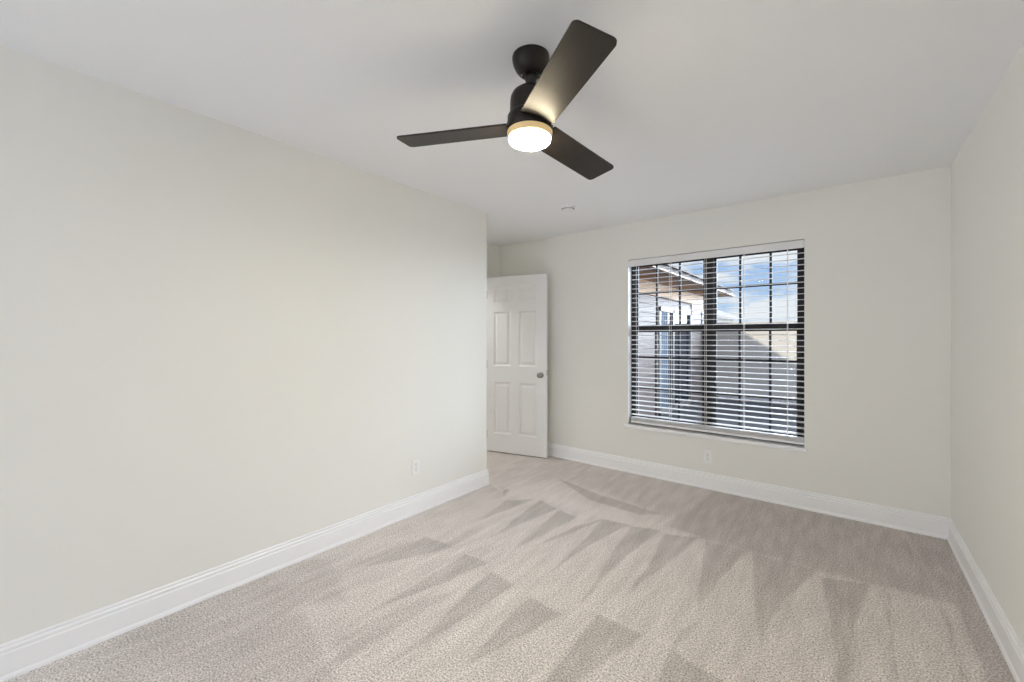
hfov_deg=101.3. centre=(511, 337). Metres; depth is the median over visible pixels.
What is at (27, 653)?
baseboard
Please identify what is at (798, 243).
window blind
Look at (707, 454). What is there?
wall outlet
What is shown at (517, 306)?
door
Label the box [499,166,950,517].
wall
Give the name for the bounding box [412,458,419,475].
wall outlet
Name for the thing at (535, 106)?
ceiling fan
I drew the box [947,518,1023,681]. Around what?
baseboard
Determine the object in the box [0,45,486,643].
wall
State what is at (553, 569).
floor
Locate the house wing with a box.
[639,264,734,415]
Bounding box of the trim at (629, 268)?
[628,238,804,447]
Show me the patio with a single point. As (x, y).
(791, 412)
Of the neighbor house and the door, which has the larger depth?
the neighbor house
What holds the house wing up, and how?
on the patio
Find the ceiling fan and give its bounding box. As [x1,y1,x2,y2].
[397,20,616,179]
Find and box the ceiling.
[0,0,1023,246]
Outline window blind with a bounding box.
[629,240,803,444]
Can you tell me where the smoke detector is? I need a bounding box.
[560,204,575,212]
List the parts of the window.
sash, sash, sill, sash, sash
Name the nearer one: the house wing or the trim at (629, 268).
the trim at (629, 268)
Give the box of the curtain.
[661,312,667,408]
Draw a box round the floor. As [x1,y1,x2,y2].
[5,450,1014,681]
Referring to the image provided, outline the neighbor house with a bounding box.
[717,309,738,321]
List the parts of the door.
knob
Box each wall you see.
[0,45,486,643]
[487,243,498,277]
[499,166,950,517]
[717,321,796,400]
[951,43,1023,646]
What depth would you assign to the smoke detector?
3.56 m
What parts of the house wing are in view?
door frame, door pane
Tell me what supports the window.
in the wall at (878, 251)
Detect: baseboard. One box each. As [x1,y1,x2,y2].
[0,469,489,681]
[548,443,949,539]
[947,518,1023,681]
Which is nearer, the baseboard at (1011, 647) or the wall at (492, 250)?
the baseboard at (1011, 647)
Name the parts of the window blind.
ladder cord, ladder cord, ladder cord, rail, ladder cord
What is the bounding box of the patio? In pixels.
[661,396,796,433]
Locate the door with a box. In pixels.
[487,274,547,457]
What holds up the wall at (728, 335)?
on the patio
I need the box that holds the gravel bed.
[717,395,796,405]
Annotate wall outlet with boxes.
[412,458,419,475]
[704,450,711,463]
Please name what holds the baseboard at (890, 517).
attached to the wall at (878, 251)
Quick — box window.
[624,248,806,452]
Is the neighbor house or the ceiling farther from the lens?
the neighbor house

